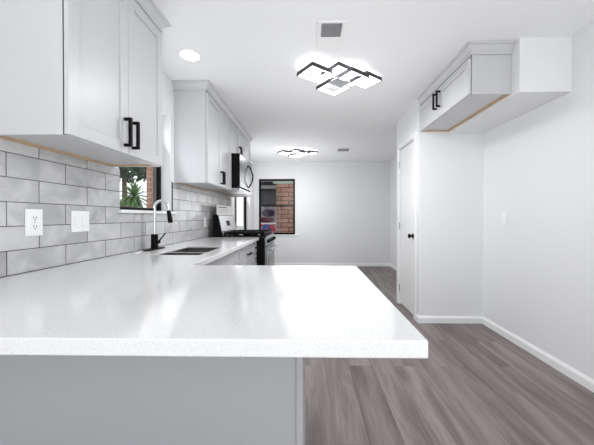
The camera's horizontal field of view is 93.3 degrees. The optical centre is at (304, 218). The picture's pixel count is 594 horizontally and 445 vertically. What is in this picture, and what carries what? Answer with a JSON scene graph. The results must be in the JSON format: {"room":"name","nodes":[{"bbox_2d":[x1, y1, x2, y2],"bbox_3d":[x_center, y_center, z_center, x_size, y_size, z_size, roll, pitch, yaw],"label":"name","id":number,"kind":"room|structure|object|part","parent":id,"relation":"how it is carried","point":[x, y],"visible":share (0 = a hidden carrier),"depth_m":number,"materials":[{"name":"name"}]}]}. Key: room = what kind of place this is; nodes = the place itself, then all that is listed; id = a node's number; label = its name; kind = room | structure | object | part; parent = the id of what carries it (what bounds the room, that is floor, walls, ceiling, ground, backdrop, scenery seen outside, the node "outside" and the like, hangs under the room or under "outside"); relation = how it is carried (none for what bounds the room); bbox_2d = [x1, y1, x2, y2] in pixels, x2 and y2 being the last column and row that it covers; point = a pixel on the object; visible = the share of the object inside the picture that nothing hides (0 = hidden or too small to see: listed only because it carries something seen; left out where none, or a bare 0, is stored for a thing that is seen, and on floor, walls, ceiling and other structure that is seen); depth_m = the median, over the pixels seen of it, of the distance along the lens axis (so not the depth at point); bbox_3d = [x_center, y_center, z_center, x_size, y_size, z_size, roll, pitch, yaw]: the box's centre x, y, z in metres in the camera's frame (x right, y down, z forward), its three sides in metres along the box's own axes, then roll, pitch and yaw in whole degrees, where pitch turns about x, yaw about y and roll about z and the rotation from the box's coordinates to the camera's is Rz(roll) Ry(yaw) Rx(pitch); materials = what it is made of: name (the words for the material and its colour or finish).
{"room":"kitchen","nodes":[
{"label":"kitchen","id":0,"kind":"room"},
{"bbox_2d":[2,71,253,277],"bbox_3d":[-1.359,-0.074,1.747,0.160,2.471,9.843,0,0,1],"label":"wall","id":1,"kind":"structure","parent":0,"point":[167,170],"depth_m":2.65,"materials":[{"name":"white paint"}]},
{"bbox_2d":[0,0,170,166],"bbox_3d":[-1.093,-0.823,1.491,0.382,0.968,0.832,0,0,1],"label":"upper cabinet","id":2,"kind":"object","parent":1,"relation":"attached to","point":[81,79],"visible":1,"depth_m":1.25,"materials":[{"name":"grey paint"}]},
{"bbox_3d":[-1.269,-0.351,1.497,0.030,0.026,0.700,0,0,1],"label":"hanging rail","id":3,"kind":"part","parent":2,"relation":"part of","materials":[{"name":"brown wood"}]},
{"bbox_3d":[-1.117,-0.355,1.494,0.272,0.012,0.700,0,0,1],"label":"panel","id":4,"kind":"part","parent":2,"relation":"part of","materials":[{"name":"grey paint"}]},
{"bbox_3d":[-0.954,-0.775,1.312,0.019,0.868,0.374,0,0,1],"label":"door","id":5,"kind":"part","parent":2,"relation":"part of","materials":[{"name":"grey paint"}]},
{"bbox_3d":[-0.972,-0.808,1.489,0.020,0.940,0.733,0,0,1],"label":"frame","id":6,"kind":"part","parent":2,"relation":"part of","materials":[{"name":"grey paint"}]},
{"bbox_3d":[-0.922,-0.452,1.470,0.039,0.150,0.014,0,0,1],"label":"handle","id":7,"kind":"part","parent":2,"relation":"part of","materials":[{"name":"black metal"}]},
{"bbox_3d":[-0.920,-0.453,1.534,0.039,0.150,0.014,0,0,1],"label":"handle","id":8,"kind":"part","parent":2,"relation":"part of","materials":[{"name":"black metal"}]},
{"bbox_3d":[-0.947,-0.777,1.677,0.019,0.868,0.350,0,0,1],"label":"door","id":9,"kind":"part","parent":2,"relation":"part of","materials":[{"name":"grey paint"}]},
{"bbox_3d":[-1.098,-1.270,1.489,0.372,0.075,0.832,0,0,1],"label":"crown molding","id":10,"kind":"part","parent":2,"relation":"part of","materials":[{"name":"grey paint"}]},
{"bbox_2d":[0,139,230,277],"bbox_3d":[-1.263,-0.050,2.384,0.008,0.588,4.620,0,0,1],"label":"backsplash","id":11,"kind":"structure","parent":1,"relation":"attached to","point":[57,184],"depth_m":1.52,"materials":[{"name":"white tile"}]},
{"bbox_2d":[25,209,42,235],"bbox_3d":[-1.274,0.019,1.324,0.009,0.127,0.082,0,0,1],"label":"wall outlet","id":12,"kind":"object","parent":11,"relation":"attached to","point":[33,217],"visible":1,"depth_m":1.32,"materials":[{"name":"white plastic"}]},
{"bbox_2d":[31,215,38,220],"bbox_3d":[-1.271,-0.001,1.324,0.003,0.029,0.034,0,0,1],"label":"receptacle","id":13,"kind":"object","parent":12,"relation":"attached to","point":[33,217],"depth_m":1.32,"materials":[{"name":"white plastic"}]},
{"bbox_2d":[31,224,38,229],"bbox_3d":[-1.271,0.040,1.324,0.003,0.029,0.034,0,0,1],"label":"receptacle","id":14,"kind":"object","parent":12,"relation":"attached to","point":[33,226],"depth_m":1.32,"materials":[{"name":"white plastic"}]},
{"bbox_2d":[71,211,88,231],"bbox_3d":[-1.269,0.018,1.593,0.009,0.118,0.123,0,0,1],"label":"wall switch","id":15,"kind":"object","parent":11,"relation":"attached to","point":[79,219],"visible":1,"depth_m":1.58,"materials":[{"name":"white plastic"}]},
{"bbox_2d":[118,166,176,213],"bbox_3d":[-1.330,-0.506,2.313,0.178,0.931,0.811,0,0,1],"label":"window","id":16,"kind":"structure","parent":1,"relation":"in","point":[156,170],"depth_m":2.61,"materials":[{"name":"black"}]},
{"bbox_3d":[-1.403,-0.514,2.289,0.033,0.913,0.719,0,0,1],"label":"sash","id":17,"kind":"part","parent":16,"relation":"part of","materials":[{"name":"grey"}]},
{"bbox_3d":[-1.372,-0.514,2.289,0.028,0.915,0.721,0,0,1],"label":"frame","id":18,"kind":"part","parent":16,"relation":"part of","materials":[{"name":"black"}]},
{"bbox_3d":[-1.300,-0.059,2.290,0.115,0.006,0.719,0,0,1],"label":"sill","id":19,"kind":"part","parent":16,"relation":"part of","materials":[{"name":"white"}]},
{"bbox_2d":[172,182,172,211],"bbox_3d":[-1.251,-0.201,2.663,0.006,0.285,0.008,0,0,1],"label":"trim","id":20,"kind":"structure","parent":1,"relation":"attached to","point":[172,182],"depth_m":2.66,"materials":[{"name":"black"}]},
{"bbox_2d":[171,80,233,190],"bbox_3d":[-1.069,-0.832,3.101,0.370,0.968,0.876,0,0,1],"label":"upper cabinet","id":21,"kind":"object","parent":1,"relation":"attached to","point":[202,118],"visible":1,"depth_m":2.72,"materials":[{"name":"grey paint"}]},
{"bbox_3d":[-1.238,-0.360,3.131,0.030,0.026,0.793,0,0,1],"label":"hanging rail","id":22,"kind":"part","parent":21,"relation":"part of","materials":[{"name":"brown wood"}]},
{"bbox_3d":[-1.075,-1.278,3.098,0.360,0.075,0.874,0,0,1],"label":"crown molding","id":23,"kind":"part","parent":21,"relation":"part of","materials":[{"name":"grey paint"}]},
{"bbox_3d":[-1.093,-0.364,3.128,0.260,0.012,0.793,0,0,1],"label":"panel","id":24,"kind":"part","parent":21,"relation":"part of","materials":[{"name":"grey paint"}]},
{"bbox_3d":[-0.936,-0.784,2.917,0.019,0.868,0.406,0,0,1],"label":"door","id":25,"kind":"part","parent":21,"relation":"part of","materials":[{"name":"grey paint"}]},
{"bbox_3d":[-0.953,-0.817,3.123,0.020,0.940,0.826,0,0,1],"label":"frame","id":26,"kind":"part","parent":21,"relation":"part of","materials":[{"name":"grey paint"}]},
{"bbox_3d":[-0.903,-0.449,3.092,0.039,0.140,0.014,0,0,1],"label":"handle","id":27,"kind":"part","parent":21,"relation":"part of","materials":[{"name":"black metal"}]},
{"bbox_3d":[-0.928,-0.786,3.327,0.019,0.868,0.410,0,0,1],"label":"door","id":28,"kind":"part","parent":21,"relation":"part of","materials":[{"name":"grey paint"}]},
{"bbox_2d":[224,133,252,196],"bbox_3d":[-1.043,-0.839,4.520,0.370,0.968,0.430,0,0,1],"label":"upper cabinet","id":29,"kind":"object","parent":1,"relation":"attached to","point":[248,139],"visible":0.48,"depth_m":4.49,"materials":[{"name":"grey paint"}]},
{"bbox_3d":[-0.907,-0.793,4.493,0.019,0.868,0.374,0,0,1],"label":"door","id":30,"kind":"part","parent":29,"relation":"part of","materials":[{"name":"grey paint"}]},
{"bbox_3d":[-1.048,-1.286,4.519,0.360,0.075,0.430,0,0,1],"label":"crown molding","id":31,"kind":"part","parent":29,"relation":"part of","materials":[{"name":"grey paint"}]},
{"bbox_2d":[231,115,246,157],"bbox_3d":[-1.054,-1.078,3.921,0.370,0.486,0.768,0,0,1],"label":"upper cabinet","id":32,"kind":"object","parent":1,"relation":"attached to","point":[238,132],"visible":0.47,"depth_m":3.85,"materials":[{"name":"grey paint"}]},
{"bbox_2d":[214,153,253,194],"bbox_3d":[-0.983,-0.594,3.921,0.510,0.462,0.757,0,0,1],"label":"microwave oven","id":33,"kind":"object","parent":32,"relation":"attached to","point":[242,176],"visible":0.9,"depth_m":3.68,"materials":[{"name":"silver metal"}]},
{"bbox_3d":[-0.826,-0.611,3.540,0.027,0.406,0.001,0,0,1],"label":"door","id":34,"kind":"part","parent":33,"relation":"part of","materials":[{"name":"black metal"}]},
{"bbox_3d":[-0.821,-0.612,3.812,0.030,0.414,0.542,0,0,1],"label":"door","id":35,"kind":"part","parent":33,"relation":"part of","materials":[{"name":"silver metal"}]},
{"bbox_3d":[-0.814,-0.614,4.191,0.030,0.414,0.211,0,0,1],"label":"control panel","id":36,"kind":"part","parent":33,"relation":"part of","materials":[{"name":"silver metal"}]},
{"bbox_3d":[-0.766,-0.596,4.032,0.080,0.330,0.020,0,0,1],"label":"handle","id":37,"kind":"part","parent":33,"relation":"part of","materials":[{"name":"black metal"}]},
{"bbox_3d":[-0.921,-1.030,3.728,0.019,0.385,0.378,0,0,1],"label":"door","id":38,"kind":"part","parent":32,"relation":"part of","materials":[{"name":"grey paint"}]},
{"bbox_3d":[-0.904,-1.283,3.917,0.050,0.075,0.768,0,0,1],"label":"crown molding","id":39,"kind":"part","parent":32,"relation":"part of","materials":[{"name":"grey paint"}]},
{"bbox_3d":[-0.914,-1.032,4.109,0.019,0.385,0.378,0,0,1],"label":"door","id":40,"kind":"part","parent":32,"relation":"part of","materials":[{"name":"grey paint"}]},
{"bbox_2d":[244,197,245,229],"bbox_3d":[-1.312,-0.269,5.569,0.045,1.320,1.290,0,0,1],"label":"window","id":41,"kind":"structure","parent":1,"relation":"in","point":[244,197],"depth_m":6.17,"materials":[{"name":"black metal"}]},
{"bbox_2d":[254,161,389,262],"bbox_3d":[0.420,-0.102,6.716,3.532,2.471,0.160,0,0,1],"label":"wall","id":42,"kind":"structure","parent":0,"point":[342,209],"depth_m":6.63,"materials":[{"name":"white paint"}]},
{"bbox_2d":[259,179,297,235],"bbox_3d":[-0.624,-0.263,6.669,0.957,1.342,0.090,0,0,1],"label":"window","id":43,"kind":"structure","parent":42,"relation":"in","point":[260,180],"depth_m":6.66,"materials":[{"name":"black metal"}]},
{"bbox_3d":[-0.644,-0.596,6.696,0.813,0.632,0.022,0,0,1],"label":"sash","id":44,"kind":"part","parent":43,"relation":"part of","materials":[{"name":"black metal"}]},
{"bbox_3d":[-0.643,0.017,6.675,0.813,0.689,0.022,0,0,1],"label":"sash","id":45,"kind":"part","parent":43,"relation":"part of","materials":[{"name":"black"}]},
{"bbox_2d":[275,263,389,265],"bbox_3d":[0.419,1.095,6.636,3.212,0.078,0.013,0,0,1],"label":"baseboard","id":46,"kind":"structure","parent":42,"relation":"attached to","point":[311,264],"depth_m":6.62,"materials":[{"name":"white wood"}]},
{"bbox_2d":[153,0,593,161],"bbox_3d":[0.326,-1.371,1.708,3.532,0.120,10.163,0,0,1],"label":"ceiling","id":47,"kind":"structure","parent":0,"point":[252,52],"depth_m":2.22,"materials":[{"name":"white paint"}]},
{"bbox_2d":[178,48,201,60],"bbox_3d":[-0.916,-1.308,2.250,0.176,0.008,0.176,0,0,1],"label":"recessed light","id":48,"kind":"object","parent":47,"relation":"in","point":[185,53],"visible":1,"depth_m":2.23,"materials":[{"name":"white plastic"}]},
{"bbox_2d":[277,148,317,157],"bbox_3d":[-0.144,-1.282,5.478,0.724,0.095,0.456,0,0,-32],"label":"ceiling light","id":49,"kind":"object","parent":47,"relation":"attached to","point":[297,152],"visible":1,"depth_m":5.42,"materials":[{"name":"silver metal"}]},
{"bbox_3d":[-0.364,-1.260,5.356,0.220,0.034,0.220,0,0,-32],"label":"frame","id":50,"kind":"part","parent":49,"relation":"part of","materials":[{"name":"grey metal"}]},
{"bbox_3d":[-0.029,-1.260,5.408,0.216,0.034,0.216,0,0,-32],"label":"frame","id":51,"kind":"part","parent":49,"relation":"part of","materials":[{"name":"grey metal"}]},
{"bbox_2d":[316,20,346,50],"bbox_3d":[0.189,-1.304,2.019,0.198,0.017,0.335,0,0,1],"label":"ceiling vent","id":52,"kind":"object","parent":47,"relation":"in","point":[330,33],"visible":1,"depth_m":1.98,"materials":[{"name":"white plastic"}]},
{"bbox_2d":[321,23,342,36],"bbox_3d":[0.188,-1.296,1.935,0.140,0.004,0.134,0,0,1],"label":"grille","id":53,"kind":"object","parent":52,"relation":"attached to","point":[327,29],"depth_m":1.93,"materials":[{"name":"grey metal"}]},
{"bbox_2d":[297,61,381,95],"bbox_3d":[0.301,-1.267,2.538,0.724,0.095,0.456,0,0,-36],"label":"ceiling light","id":54,"kind":"object","parent":47,"relation":"attached to","point":[338,78],"visible":1,"depth_m":2.49,"materials":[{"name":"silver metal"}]},
{"bbox_3d":[0.089,-1.244,2.401,0.220,0.034,0.220,0,0,-36],"label":"frame","id":55,"kind":"part","parent":54,"relation":"part of","materials":[{"name":"grey metal"}]},
{"bbox_2d":[299,66,330,82],"bbox_3d":[0.089,-1.242,2.401,0.206,0.026,0.206,0,0,-36],"label":"diffuser","id":56,"kind":"object","parent":54,"relation":"attached to","point":[327,70],"depth_m":2.40,"materials":[{"name":"white plastic"}]},
{"bbox_3d":[0.278,-1.246,2.659,0.234,0.034,0.234,0,0,-36],"label":"frame","id":57,"kind":"part","parent":54,"relation":"part of","materials":[{"name":"grey metal"}]},
{"bbox_2d":[318,83,349,94],"bbox_3d":[0.278,-1.244,2.659,0.220,0.026,0.220,0,0,-36],"label":"diffuser","id":58,"kind":"object","parent":54,"relation":"attached to","point":[321,85],"depth_m":2.67,"materials":[{"name":"white plastic"}]},
{"bbox_3d":[0.309,-1.282,2.468,0.224,0.034,0.224,0,0,-36],"label":"frame","id":59,"kind":"part","parent":54,"relation":"part of","materials":[{"name":"grey metal"}]},
{"bbox_2d":[327,66,354,78],"bbox_3d":[0.309,-1.280,2.468,0.210,0.026,0.210,0,0,-36],"label":"diffuser","id":60,"kind":"object","parent":54,"relation":"attached to","point":[338,72],"depth_m":2.47,"materials":[{"name":"white plastic"}]},
{"bbox_3d":[0.420,-1.245,2.476,0.216,0.034,0.216,0,0,-36],"label":"frame","id":61,"kind":"part","parent":54,"relation":"part of","materials":[{"name":"grey metal"}]},
{"bbox_2d":[341,71,366,85],"bbox_3d":[0.420,-1.243,2.476,0.202,0.026,0.202,0,0,-36],"label":"diffuser","id":62,"kind":"object","parent":54,"relation":"attached to","point":[363,76],"depth_m":2.50,"materials":[{"name":"white plastic"}]},
{"bbox_3d":[0.574,-1.283,2.603,0.206,0.034,0.206,0,0,-36],"label":"frame","id":63,"kind":"part","parent":54,"relation":"part of","materials":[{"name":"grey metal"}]},
{"bbox_2d":[352,76,379,87],"bbox_3d":[0.574,-1.281,2.603,0.192,0.026,0.192,0,0,-36],"label":"diffuser","id":64,"kind":"object","parent":54,"relation":"attached to","point":[356,78],"depth_m":2.60,"materials":[{"name":"white plastic"}]},
{"bbox_2d":[336,148,350,150],"bbox_3d":[0.760,-1.326,5.425,0.280,0.011,0.230,0,0,1],"label":"ceiling vent","id":65,"kind":"object","parent":47,"relation":"in","point":[337,149],"visible":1,"depth_m":5.37,"materials":[{"name":"white plastic"}]},
{"bbox_2d":[397,100,482,315],"bbox_3d":[1.619,-0.086,3.475,0.693,2.471,0.791,0,0,1],"label":"wall","id":66,"kind":"structure","parent":0,"point":[449,251],"depth_m":3.08,"materials":[{"name":"white paint"}]},
{"bbox_2d":[397,131,416,319],"bbox_3d":[1.299,0.084,3.494,0.149,2.132,0.679,0,0,1],"label":"door","id":67,"kind":"structure","parent":66,"relation":"in","point":[406,150],"depth_m":3.48,"materials":[{"name":"white wood"}]},
{"bbox_2d":[416,314,481,323],"bbox_3d":[1.601,1.112,3.109,0.693,0.078,0.073,0,0,1],"label":"baseboard","id":68,"kind":"structure","parent":66,"relation":"attached to","point":[419,319],"depth_m":3.08,"materials":[{"name":"white wood"}]},
{"bbox_2d":[305,266,593,444],"bbox_3d":[0.328,1.210,1.722,3.532,0.100,10.163,0,0,1],"label":"floor","id":69,"kind":"structure","parent":0,"point":[474,385],"depth_m":1.83,"materials":[{"name":"grey wood"}]},
{"bbox_2d":[0,355,305,444],"bbox_3d":[-0.642,0.726,1.159,1.291,0.874,0.607,0,0,1],"label":"base cabinet","id":70,"kind":"object","parent":69,"relation":"on","point":[45,399],"visible":0.48,"depth_m":0.86,"materials":[{"name":"grey paint"}]},
{"bbox_3d":[-0.013,0.727,0.852,0.022,0.874,0.018,0,0,1],"label":"corner trim","id":71,"kind":"part","parent":70,"relation":"part of","materials":[{"name":"grey paint"}]},
{"bbox_3d":[0.001,0.676,1.146,0.004,0.776,0.568,0,0,1],"label":"panel","id":72,"kind":"part","parent":70,"relation":"part of","materials":[{"name":"grey paint"}]},
{"bbox_2d":[206,249,240,264],"bbox_3d":[-0.928,0.721,2.117,0.685,0.874,1.233,0,0,1],"label":"base cabinet","id":73,"kind":"object","parent":69,"relation":"on","point":[234,258],"visible":0.06,"depth_m":2.39,"materials":[{"name":"grey paint"}]},
{"bbox_2d":[0,237,427,358],"bbox_3d":[-0.490,0.264,2.063,1.548,0.038,2.942,0,0,1],"label":"countertop","id":74,"kind":"structure","parent":73,"relation":"on","point":[146,303],"depth_m":0.77,"materials":[{"name":"white stone"}]},
{"bbox_2d":[143,200,172,250],"bbox_3d":[-1.124,0.048,2.212,0.174,0.392,0.250,0,0,1],"label":"kitchen faucet","id":75,"kind":"object","parent":74,"relation":"on","point":[154,237],"visible":1,"depth_m":2.20,"materials":[{"name":"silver metal"}]},
{"bbox_3d":[-1.181,0.241,2.214,0.060,0.008,0.250,0,0,1],"label":"deck plate","id":76,"kind":"part","parent":75,"relation":"part of","materials":[{"name":"black metal"}]},
{"bbox_2d":[160,248,217,254],"bbox_3d":[-0.867,0.361,2.171,0.318,0.216,0.558,0,0,1],"label":"sink","id":77,"kind":"object","parent":74,"relation":"in","point":[186,251],"visible":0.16,"depth_m":2.30,"materials":[{"name":"grey metal"}]},
{"bbox_3d":[-0.870,0.364,1.990,0.318,0.212,0.197,0,0,1],"label":"bowl","id":78,"kind":"part","parent":77,"relation":"part of","materials":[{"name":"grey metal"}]},
{"bbox_3d":[-0.865,0.363,2.279,0.318,0.212,0.342,0,0,1],"label":"bowl","id":79,"kind":"part","parent":77,"relation":"part of","materials":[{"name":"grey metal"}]},
{"bbox_2d":[213,215,277,264],"bbox_3d":[-0.778,0.550,3.929,0.750,1.198,0.752,0,0,1],"label":"gas range","id":80,"kind":"object","parent":69,"relation":"on","point":[223,225],"visible":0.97,"depth_m":3.63,"materials":[{"name":"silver metal"}]},
{"bbox_2d":[217,205,230,214],"bbox_3d":[-1.123,-0.113,3.956,0.002,0.134,0.670,0,0,1],"label":"paper sheet","id":81,"kind":"object","parent":80,"relation":"on","point":[221,209],"visible":0.96,"depth_m":3.91,"materials":[{"name":"white paper"}]},
{"bbox_2d":[222,233,273,237],"bbox_3d":[-0.762,0.234,3.927,0.580,0.019,0.752,0,0,1],"label":"cooktop","id":82,"kind":"object","parent":80,"relation":"in","point":[267,235],"depth_m":3.67,"materials":[{"name":"black metal"}]},
{"bbox_3d":[-0.476,0.297,3.922,0.031,0.105,0.752,0,0,1],"label":"control panel","id":83,"kind":"part","parent":80,"relation":"part of","materials":[{"name":"silver metal"}]},
{"bbox_3d":[-0.475,0.637,3.924,0.032,0.555,0.746,0,0,1],"label":"oven door","id":84,"kind":"part","parent":80,"relation":"part of","materials":[{"name":"silver metal"}]},
{"bbox_2d":[240,243,253,264],"bbox_3d":[-0.910,0.716,3.058,0.685,0.874,0.646,0,0,1],"label":"base cabinet","id":85,"kind":"object","parent":69,"relation":"on","point":[247,252],"visible":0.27,"depth_m":3.05,"materials":[{"name":"grey paint"}]},
{"bbox_2d":[254,241,258,264],"bbox_3d":[-0.903,0.714,3.462,0.685,0.874,0.158,0,0,1],"label":"base cabinet","id":86,"kind":"object","parent":69,"relation":"on","point":[256,259],"visible":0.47,"depth_m":3.45,"materials":[{"name":"grey paint"}]},
{"bbox_3d":[-0.609,0.359,3.455,0.019,0.154,0.146,0,0,1],"label":"drawer","id":87,"kind":"part","parent":86,"relation":"part of","materials":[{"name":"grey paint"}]},
{"bbox_2d":[390,22,593,379],"bbox_3d":[2.013,-0.077,1.684,0.160,2.471,9.843,0,0,1],"label":"wall","id":88,"kind":"structure","parent":0,"point":[538,165],"depth_m":2.27,"materials":[{"name":"white paint"}]},
{"bbox_2d":[502,212,506,223],"bbox_3d":[1.942,-0.004,2.729,0.019,0.115,0.070,0,0,1],"label":"wall switch","id":89,"kind":"object","parent":88,"relation":"attached to","point":[504,214],"visible":1,"depth_m":2.72,"materials":[{"name":"white plastic"}]},
{"bbox_2d":[482,316,593,392],"bbox_3d":[1.895,1.129,-0.075,0.013,0.078,6.309,0,0,1],"label":"baseboard","id":90,"kind":"structure","parent":88,"relation":"attached to","point":[587,382],"depth_m":2.25,"materials":[{"name":"white wood"}]},
{"bbox_2d":[449,37,571,133],"bbox_3d":[1.762,-1.120,2.552,0.371,0.394,1.036,0,0,1],"label":"soffit","id":91,"kind":"structure","parent":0,"point":[541,67],"depth_m":2.04,"materials":[{"name":"white paint"}]},
{"bbox_2d":[417,41,515,131],"bbox_3d":[1.398,-1.130,2.575,0.356,0.370,1.004,0,0,1],"label":"upper cabinet","id":92,"kind":"object","parent":91,"relation":"attached to","point":[478,77],"visible":1,"depth_m":2.25,"materials":[{"name":"grey paint"}]},
{"bbox_3d":[1.274,-1.085,2.854,0.019,0.270,0.444,0,0,1],"label":"door","id":93,"kind":"part","parent":92,"relation":"part of","materials":[{"name":"grey paint"}]},
{"bbox_3d":[1.241,-1.108,2.666,0.039,0.150,0.014,0,0,1],"label":"handle","id":94,"kind":"part","parent":92,"relation":"part of","materials":[{"name":"black metal"}]},
{"bbox_3d":[1.240,-1.107,2.596,0.039,0.150,0.014,0,0,1],"label":"handle","id":95,"kind":"part","parent":92,"relation":"part of","materials":[{"name":"black metal"}]},
{"bbox_3d":[1.290,-1.116,2.602,0.020,0.342,0.954,0,0,1],"label":"frame","id":96,"kind":"part","parent":92,"relation":"part of","materials":[{"name":"grey paint"}]},
{"bbox_3d":[1.265,-1.082,2.379,0.019,0.270,0.500,0,0,1],"label":"door","id":97,"kind":"part","parent":92,"relation":"part of","materials":[{"name":"grey paint"}]},
{"bbox_3d":[1.423,-0.962,2.600,0.246,0.012,0.921,0,0,1],"label":"panel","id":98,"kind":"part","parent":92,"relation":"part of","materials":[{"name":"grey paint"}]},
{"bbox_3d":[1.562,-0.958,2.598,0.030,0.026,0.921,0,0,1],"label":"hanging rail","id":99,"kind":"part","parent":92,"relation":"part of","materials":[{"name":"brown wood"}]},
{"label":"outside","id":100,"kind":"structure","parent":0,"visible":0},
{"bbox_3d":[0.262,1.329,14.005,60.000,0.230,52.000,0,0,1],"label":"ground","id":101,"kind":"structure","parent":100,"visible":0},
{"bbox_2d":[119,167,145,202],"bbox_3d":[-8.172,-1.746,12.594,5.050,5.962,4.888,0,0,1],"label":"leafy tree","id":102,"kind":"object","parent":101,"relation":"on","point":[140,172],"visible":0.07,"depth_m":12.41,"materials":[{"name":"green plant"}]},
{"bbox_2d":[120,181,146,206],"bbox_3d":[-3.778,0.190,6.297,0.789,2.145,0.769,0,0,1],"label":"palm plant","id":103,"kind":"object","parent":101,"relation":"on","point":[134,200],"visible":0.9,"depth_m":6.18,"materials":[{"name":"green plant"}]},
{"bbox_2d":[146,167,152,207],"bbox_3d":[-2.132,-0.241,4.209,0.300,3.019,0.300,0,0,1],"label":"brick column","id":104,"kind":"structure","parent":101,"relation":"on","point":[149,170],"depth_m":4.06,"materials":[{"name":"orange brick"}]},
{"bbox_2d":[235,181,292,228],"bbox_3d":[-1.009,0.026,8.120,1.720,2.439,2.200,0,0,1],"label":"patio cover","id":105,"kind":"object","parent":101,"relation":"on","point":[262,182],"visible":0.2,"depth_m":7.33,"materials":[{"name":"white"}]},
{"bbox_3d":[-1.833,0.141,7.366,0.100,2.219,0.080,0,0,1],"label":"post","id":106,"kind":"part","parent":105,"relation":"part of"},
{"bbox_2d":[261,185,275,205],"bbox_3d":[-1.167,-0.205,11.223,1.950,2.869,2.000,0,0,1],"label":"shed","id":107,"kind":"object","parent":101,"relation":"on","point":[268,192],"visible":0.08,"depth_m":10.42,"materials":[{"name":"grey"}]},
{"bbox_2d":[261,223,275,232],"bbox_3d":[-1.190,0.692,8.578,0.700,1.104,0.600,0,0,1],"label":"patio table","id":108,"kind":"object","parent":101,"relation":"on","point":[264,226],"visible":0.2,"depth_m":8.28,"materials":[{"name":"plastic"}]},
{"bbox_2d":[261,217,273,222],"bbox_3d":[-1.139,0.052,8.543,0.453,0.164,0.349,0,0,1],"label":"cushion","id":109,"kind":"object","parent":108,"relation":"on","point":[263,219],"visible":0.91,"depth_m":8.40,"materials":[{"name":"fabric"}]},
{"bbox_2d":[262,209,274,216],"bbox_3d":[-1.080,-0.162,8.521,0.391,0.236,0.308,0,0,1],"label":"cushion","id":110,"kind":"object","parent":109,"relation":"on","point":[266,212],"visible":1,"depth_m":8.39,"materials":[{"name":"purple fabric"}]},
{"bbox_2d":[261,207,275,222],"bbox_3d":[-1.171,0.403,9.641,1.500,1.669,0.030,0,0,1],"label":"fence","id":111,"kind":"object","parent":101,"relation":"on","point":[262,208],"visible":0.07,"depth_m":9.62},
{"bbox_2d":[276,184,292,232],"bbox_3d":[0.482,-0.190,8.041,2.535,2.869,0.200,0,0,1],"label":"house wing","id":112,"kind":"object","parent":101,"relation":"on","point":[285,191],"visible":0.07,"depth_m":7.96,"materials":[{"name":"brick"}]},
{"bbox_2d":[278,193,280,232],"bbox_3d":[-0.702,0.259,7.936,0.071,1.975,0.032,0,0,1],"label":"downspout","id":113,"kind":"object","parent":112,"relation":"attached to","point":[278,193],"visible":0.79,"depth_m":7.93,"materials":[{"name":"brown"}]}
]}

